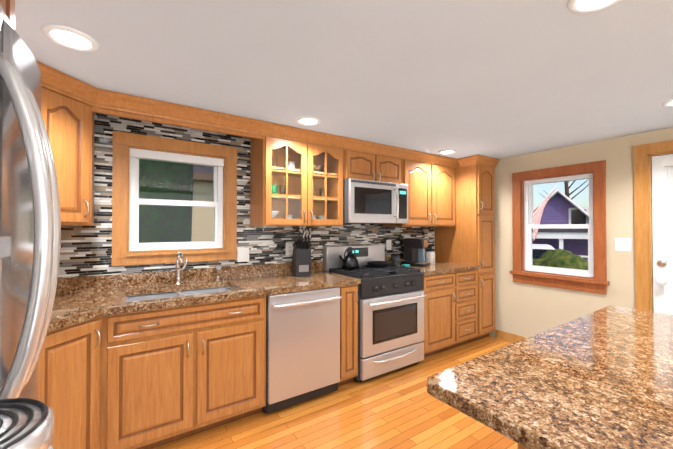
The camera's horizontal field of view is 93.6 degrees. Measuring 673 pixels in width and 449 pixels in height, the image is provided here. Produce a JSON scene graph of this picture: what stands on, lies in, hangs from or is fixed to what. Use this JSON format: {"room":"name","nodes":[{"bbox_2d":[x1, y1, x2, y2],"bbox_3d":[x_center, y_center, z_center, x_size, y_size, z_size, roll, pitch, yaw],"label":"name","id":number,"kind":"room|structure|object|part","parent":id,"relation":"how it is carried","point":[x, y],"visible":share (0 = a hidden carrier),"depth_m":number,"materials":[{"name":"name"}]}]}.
{"room":"kitchen","nodes":[
{"label":"kitchen","id":0,"kind":"room"},
{"bbox_2d":[124,227,434,296],"bbox_3d":[-0.427,0.288,3.157,5.150,2.200,0.150,0,-1,-34],"label":"wall","id":1,"kind":"structure","parent":0,"point":[230,287],"depth_m":2.66,"materials":[{"name":"beige paint"}]},
{"bbox_2d":[36,61,99,225],"bbox_3d":[-1.684,-0.410,1.808,0.448,0.828,0.448,0,-1,-34],"label":"upper cabinet","id":2,"kind":"object","parent":1,"relation":"attached to","point":[69,105],"depth_m":1.81,"materials":[{"name":"brown wood"}]},
{"bbox_2d":[112,131,236,265],"bbox_3d":[-1.275,-0.184,2.563,0.887,0.971,0.185,0,-1,-34],"label":"window","id":3,"kind":"structure","parent":1,"relation":"in","point":[130,150],"depth_m":2.48,"materials":[{"name":"brown wood"}]},
{"bbox_3d":[-1.288,-0.183,2.584,0.705,0.790,0.136,0,-1,-34],"label":"window frame","id":4,"kind":"part","parent":3,"relation":"part of","materials":[{"name":"white plastic"}]},
{"bbox_2d":[55,253,435,295],"bbox_3d":[-0.538,0.418,2.970,4.454,0.105,0.020,0,-1,-34],"label":"backsplash","id":5,"kind":"structure","parent":1,"relation":"attached to","point":[179,276],"depth_m":2.44,"materials":[{"name":"brown stone"}]},
{"bbox_2d":[58,113,433,277],"bbox_3d":[-0.547,-0.164,2.989,4.453,1.299,0.005,0,-1,-34],"label":"tile backsplash","id":6,"kind":"structure","parent":1,"relation":"attached to","point":[85,250],"depth_m":2.60,"materials":[{"name":"tile"}]},
{"bbox_2d":[237,248,248,261],"bbox_3d":[-0.821,0.269,2.788,0.105,0.120,0.011,0,-1,-34],"label":"light switch","id":7,"kind":"object","parent":6,"relation":"attached to","point":[242,254],"visible":1,"depth_m":2.78,"materials":[{"name":"white plastic"}]},
{"bbox_2d":[286,243,292,255],"bbox_3d":[-0.453,0.236,3.035,0.075,0.120,0.008,0,-1,-34],"label":"outlet","id":8,"kind":"object","parent":6,"relation":"attached to","point":[289,248],"visible":0.9,"depth_m":3.03,"materials":[{"name":"white plastic"}]},
{"bbox_2d":[386,240,390,249],"bbox_3d":[0.624,0.244,3.754,0.075,0.120,0.008,0,-1,-34],"label":"electrical outlet plate","id":9,"kind":"object","parent":6,"relation":"attached to","point":[388,244],"visible":1,"depth_m":3.74,"materials":[{"name":"white plastic"}]},
{"bbox_2d":[324,137,403,184],"bbox_3d":[0.305,-0.619,3.349,0.770,0.378,0.340,0,-1,-34],"label":"upper cabinet","id":10,"kind":"object","parent":1,"relation":"attached to","point":[346,158],"depth_m":3.13,"materials":[{"name":"brown wood"}]},
{"bbox_2d":[263,226,298,231],"bbox_3d":[-0.495,0.043,2.820,0.360,0.055,0.024,0,-1,-34],"label":"towel holder","id":11,"kind":"object","parent":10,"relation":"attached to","point":[281,230],"visible":0.96,"depth_m":2.82,"materials":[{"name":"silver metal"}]},
{"bbox_2d":[343,178,407,223],"bbox_3d":[0.345,-0.218,3.285,0.764,0.415,0.479,0,-1,-34],"label":"microwave","id":12,"kind":"object","parent":10,"relation":"attached to","point":[370,202],"visible":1,"depth_m":3.09,"materials":[{"name":"grey metal"}]},
{"bbox_2d":[382,149,458,226],"bbox_3d":[1.017,-0.389,3.822,0.932,0.828,0.340,0,-1,-34],"label":"upper cabinet","id":13,"kind":"object","parent":1,"relation":"attached to","point":[430,179],"depth_m":3.66,"materials":[{"name":"brown wood"}]},
{"bbox_2d":[153,335,517,448],"bbox_3d":[1.058,1.414,0.920,5.150,0.100,5.500,0,-1,-34],"label":"floor","id":14,"kind":"structure","parent":0,"point":[401,408],"depth_m":2.20,"materials":[{"name":"brown wood"}]},
{"bbox_2d":[0,0,14,29],"bbox_3d":[-0.962,0.259,0.339,0.811,2.198,0.987,0,-1,-34],"label":"surround","id":15,"kind":"object","parent":14,"relation":"on","point":[8,10],"visible":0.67,"depth_m":0.83,"materials":[{"name":"brown wood"}]},
{"bbox_2d":[0,7,60,448],"bbox_3d":[-0.903,0.452,0.376,0.892,1.788,0.785,0,-1,-34],"label":"fridge","id":16,"kind":"object","parent":14,"relation":"on","point":[30,231],"visible":1,"depth_m":0.62,"materials":[{"name":"grey metal"}]},
{"bbox_2d":[38,300,109,448],"bbox_3d":[-1.557,0.934,1.602,0.588,0.875,0.588,0,-1,-34],"label":"base cabinet","id":17,"kind":"object","parent":14,"relation":"on","point":[79,411],"depth_m":1.64,"materials":[{"name":"brown wood"}]},
{"bbox_2d":[38,288,105,391],"bbox_3d":[-1.591,0.474,1.361,0.917,0.040,1.527,0,-1,-34],"label":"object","id":18,"kind":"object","parent":17,"relation":"on","point":[64,359],"depth_m":1.59,"materials":[{"name":"brown wood"}]},
{"bbox_2d":[102,272,360,315],"bbox_3d":[-0.712,0.486,2.479,1.787,0.040,0.642,0,-1,-34],"label":"countertop","id":19,"kind":"structure","parent":17,"relation":"on","point":[245,287],"depth_m":2.33,"materials":[{"name":"brown stone"}]},
{"bbox_2d":[124,286,234,302],"bbox_3d":[-1.073,0.591,2.230,0.710,0.173,0.430,0,-1,-34],"label":"sink","id":20,"kind":"object","parent":19,"relation":"in","point":[188,291],"depth_m":2.36,"materials":[{"name":"silver metal"}]},
{"bbox_2d":[174,252,220,284],"bbox_3d":[-1.061,0.337,2.456,0.347,0.257,0.222,0,-1,-34],"label":"faucet","id":21,"kind":"object","parent":19,"relation":"on","point":[206,276],"depth_m":2.54,"materials":[{"name":"silver metal"}]},
{"bbox_2d":[292,227,310,276],"bbox_3d":[-0.302,0.244,2.853,0.135,0.449,0.277,0,-1,-22],"label":"knife block","id":22,"kind":"object","parent":19,"relation":"on","point":[301,261],"visible":1,"depth_m":2.83,"materials":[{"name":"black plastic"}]},
{"bbox_2d":[102,304,265,448],"bbox_3d":[-1.064,1.048,2.249,0.952,0.660,0.620,0,-1,-34],"label":"base cabinet","id":23,"kind":"object","parent":14,"relation":"on","point":[138,370],"depth_m":1.95,"materials":[{"name":"brown wood"}]},
{"bbox_2d":[262,287,341,413],"bbox_3d":[-0.372,0.947,2.638,0.616,0.870,0.664,0,-1,-34],"label":"dishwasher","id":24,"kind":"object","parent":14,"relation":"on","point":[302,346],"visible":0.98,"depth_m":2.39,"materials":[{"name":"grey metal"}]},
{"bbox_2d":[314,284,357,385],"bbox_3d":[-0.060,0.948,2.920,0.206,0.875,0.620,0,-1,-34],"label":"base cabinet","id":25,"kind":"object","parent":14,"relation":"on","point":[349,301],"depth_m":2.66,"materials":[{"name":"brown wood"}]},
{"bbox_2d":[323,244,426,381],"bbox_3d":[0.388,0.805,3.156,0.788,1.165,0.723,0,-1,-34],"label":"range","id":26,"kind":"object","parent":14,"relation":"on","point":[391,318],"visible":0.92,"depth_m":2.92,"materials":[{"name":"grey metal"}]},
{"bbox_2d":[339,247,358,268],"bbox_3d":[0.119,0.334,3.173,0.220,0.217,0.176,0,-1,-34],"label":"kettle","id":27,"kind":"object","parent":26,"relation":"on","point":[349,260],"visible":0.96,"depth_m":3.12,"materials":[{"name":"grey metal"}]},
{"bbox_2d":[367,259,404,266],"bbox_3d":[0.519,0.413,3.421,0.414,0.064,0.256,0,-1,-34],"label":"frying pan","id":28,"kind":"object","parent":26,"relation":"on","point":[379,263],"visible":1,"depth_m":3.32,"materials":[{"name":"black metal"}]},
{"bbox_2d":[422,272,457,356],"bbox_3d":[0.913,0.955,3.570,0.537,0.875,0.620,0,-1,-34],"label":"base cabinet","id":29,"kind":"object","parent":14,"relation":"on","point":[441,301],"depth_m":3.33,"materials":[{"name":"brown wood"}]},
{"bbox_2d":[390,260,477,275],"bbox_3d":[1.090,0.498,3.682,0.954,0.040,0.642,0,-1,-34],"label":"countertop","id":30,"kind":"structure","parent":29,"relation":"on","point":[436,269],"depth_m":3.50,"materials":[{"name":"brown stone"}]},
{"bbox_2d":[392,249,399,265],"bbox_3d":[0.688,0.367,3.666,0.090,0.219,0.090,0,-1,-34],"label":"utensil crock","id":31,"kind":"object","parent":30,"relation":"on","point":[394,257],"visible":0.75,"depth_m":3.63,"materials":[{"name":"grey ceramic"}]},
{"bbox_2d":[403,236,429,266],"bbox_3d":[0.959,0.306,3.724,0.268,0.343,0.240,0,-1,36],"label":"coffee maker","id":32,"kind":"object","parent":30,"relation":"on","point":[414,251],"visible":1,"depth_m":3.66,"materials":[{"name":"black plastic"}]},
{"bbox_2d":[425,248,434,263],"bbox_3d":[1.157,0.384,3.907,0.124,0.191,0.124,0,-1,-34],"label":"canister","id":33,"kind":"object","parent":30,"relation":"on","point":[430,255],"visible":0.98,"depth_m":3.86,"materials":[{"name":"white plastic"}]},
{"bbox_2d":[435,155,499,340],"bbox_3d":[1.628,0.298,4.024,0.453,2.198,0.671,0,-1,-34],"label":"pantry cabinet","id":34,"kind":"object","parent":14,"relation":"on","point":[469,238],"visible":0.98,"depth_m":3.82,"materials":[{"name":"brown wood"}]},
{"bbox_2d":[458,268,477,345],"bbox_3d":[1.310,0.958,3.835,0.418,0.875,0.620,0,-1,-34],"label":"base cabinet","id":35,"kind":"object","parent":14,"relation":"on","point":[467,287],"depth_m":3.59,"materials":[{"name":"brown wood"}]},
{"bbox_2d":[427,306,672,448],"bbox_3d":[1.571,0.901,0.364,1.580,0.915,2.395,0,-1,-34],"label":"kitchen island","id":36,"kind":"object","parent":14,"relation":"on","point":[601,378],"visible":1,"depth_m":0.88,"materials":[{"name":"brown stone"}]},
{"bbox_2d":[15,0,672,158],"bbox_3d":[1.058,-0.886,0.945,5.150,0.100,5.500,0,-1,-34],"label":"ceiling","id":37,"kind":"structure","parent":0,"point":[499,79],"depth_m":1.63,"materials":[{"name":"white paint"}]},
{"bbox_2d":[41,24,98,51],"bbox_3d":[-1.182,-0.824,1.409,0.200,0.010,0.200,0,-1,-34],"label":"recessed light","id":38,"kind":"object","parent":37,"relation":"in","point":[70,38],"visible":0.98,"depth_m":1.40,"materials":[{"name":"white paint"}]},
{"bbox_2d":[296,116,320,125],"bbox_3d":[-0.223,-0.812,2.494,0.200,0.010,0.200,0,-1,-34],"label":"recessed light","id":39,"kind":"object","parent":37,"relation":"in","point":[309,121],"visible":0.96,"depth_m":2.49,"materials":[{"name":"white paint"}]},
{"bbox_2d":[438,150,455,153],"bbox_3d":[1.227,-0.802,3.510,0.200,0.010,0.200,0,-1,-34],"label":"recessed light","id":40,"kind":"object","parent":37,"relation":"in","point":[447,152],"visible":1,"depth_m":3.50,"materials":[{"name":"white paint"}]},
{"bbox_2d":[567,0,621,13],"bbox_3d":[0.957,-0.827,1.141,0.200,0.010,0.200,0,-1,-34],"label":"recessed light","id":41,"kind":"object","parent":37,"relation":"in","point":[582,6],"visible":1,"depth_m":1.19,"materials":[{"name":"white paint"}]},
{"bbox_2d":[662,99,672,106],"bbox_3d":[2.296,-0.817,2.089,0.200,0.010,0.200,0,-1,-34],"label":"recessed light","id":42,"kind":"object","parent":37,"relation":"in","point":[668,103],"visible":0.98,"depth_m":2.14,"materials":[{"name":"white paint"}]},
{"bbox_2d":[489,127,672,337],"bbox_3d":[3.179,0.278,2.258,0.150,2.200,5.350,0,-1,-34],"label":"wall","id":43,"kind":"structure","parent":0,"point":[525,310],"depth_m":3.28,"materials":[{"name":"beige paint"}]},
{"bbox_2d":[495,329,526,342],"bbox_3d":[3.241,1.325,2.006,0.015,0.100,4.580,0,-1,-34],"label":"baseboard","id":44,"kind":"structure","parent":43,"relation":"attached to","point":[506,336],"depth_m":3.78,"materials":[{"name":"brown wood"}]},
{"bbox_2d":[510,160,609,293],"bbox_3d":[2.375,0.030,3.407,0.195,1.281,0.910,0,-1,-34],"label":"window","id":45,"kind":"structure","parent":43,"relation":"in","point":[595,273],"depth_m":3.33,"materials":[{"name":"brown wood"}]},
{"bbox_3d":[2.416,0.011,3.435,0.095,1.060,0.690,0,-1,-34],"label":"window frame","id":46,"kind":"part","parent":45,"relation":"part of","materials":[{"name":"white plastic"}]},
{"bbox_2d":[615,238,630,250],"bbox_3d":[2.640,0.185,2.915,0.018,0.120,0.115,0,-1,-34],"label":"light switch","id":47,"kind":"object","parent":43,"relation":"attached to","point":[622,244],"visible":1,"depth_m":2.92,"materials":[{"name":"white plastic"}]},
{"bbox_2d":[633,140,672,311],"bbox_3d":[3.035,0.335,2.450,0.175,2.092,1.042,0,-1,-34],"label":"door frame","id":48,"kind":"structure","parent":43,"relation":"attached to","point":[643,154],"depth_m":2.79,"materials":[{"name":"brown wood"}]},
{"bbox_2d":[652,154,672,314],"bbox_3d":[2.997,0.381,2.424,0.118,1.966,0.824,0,-1,-34],"label":"entry door","id":49,"kind":"structure","parent":43,"relation":"in","point":[662,284],"depth_m":2.73,"materials":[{"name":"white paint"}]},
{"bbox_3d":[2.781,0.409,2.706,0.073,0.212,0.066,0,-1,-34],"label":"knob","id":50,"kind":"part","parent":49,"relation":"part of","materials":[{"name":"brown metal"}]},
{"bbox_2d":[664,165,672,262],"bbox_3d":[2.983,-0.090,2.420,0.016,0.820,0.660,0,-1,-34],"label":"door curtain","id":51,"kind":"object","parent":49,"relation":"hanging from","point":[670,204],"visible":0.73,"depth_m":2.67,"materials":[{"name":"fabric"}]},
{"label":"outside","id":52,"kind":"structure","parent":0,"visible":0},
{"bbox_3d":[4.526,2.123,11.163,48.000,0.100,42.000,0,-1,-34],"label":"ground","id":53,"kind":"structure","parent":52,"visible":0},
{"bbox_2d":[139,159,192,242],"bbox_3d":[-2.835,-0.502,4.096,3.248,5.200,2.253,0,-1,-34],"label":"tree","id":54,"kind":"object","parent":53,"relation":"on","point":[179,216],"depth_m":3.69,"materials":[{"name":"green plant"}]},
{"bbox_2d":[191,165,213,241],"bbox_3d":[-4.030,-0.539,10.050,11.300,5.200,6.400,0,-1,-34],"label":"house","id":55,"kind":"structure","parent":53,"relation":"on","point":[199,193],"depth_m":7.28,"materials":[{"name":"brick"}]},
{"bbox_2d":[532,244,554,258],"bbox_3d":[6.052,1.363,10.687,4.200,1.392,1.920,0,-1,31],"label":"car","id":56,"kind":"object","parent":53,"relation":"on","point":[537,252],"depth_m":9.73,"materials":[{"name":"white metal"}]},
{"bbox_2d":[533,183,558,211],"bbox_3d":[3.345,0.649,5.527,0.761,2.728,0.691,0,-1,-34],"label":"flag pole","id":57,"kind":"object","parent":53,"relation":"on","point":[548,195],"depth_m":5.48,"materials":[{"name":"white metal"}]},
{"bbox_2d":[533,189,554,242],"bbox_3d":[3.620,-0.183,5.495,0.360,1.003,0.271,0,-1,-34],"label":"flag","id":58,"kind":"object","parent":57,"relation":"attached to","point":[537,214],"depth_m":5.51,"materials":[{"name":"pink fabric"}]},
{"bbox_2d":[532,249,587,269],"bbox_3d":[5.562,1.446,8.647,4.523,1.500,2.945,0,-1,-34],"label":"shrubs","id":59,"kind":"object","parent":53,"relation":"on","point":[556,254],"depth_m":7.57,"materials":[{"name":"green plant"}]},
{"bbox_2d":[532,189,588,259],"bbox_3d":[10.219,0.388,14.959,6.900,3.450,9.750,0,-1,31],"label":"house","id":60,"kind":"structure","parent":53,"relation":"on","point":[573,233],"depth_m":11.99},
{"bbox_2d":[542,180,588,199],"bbox_3d":[9.432,-2.153,18.074,16.840,8.606,10.188,0,-1,-34],"label":"bare trees","id":61,"kind":"object","parent":53,"relation":"on","point":[566,188],"depth_m":20.59,"materials":[{"name":"brown plant"}]}
]}

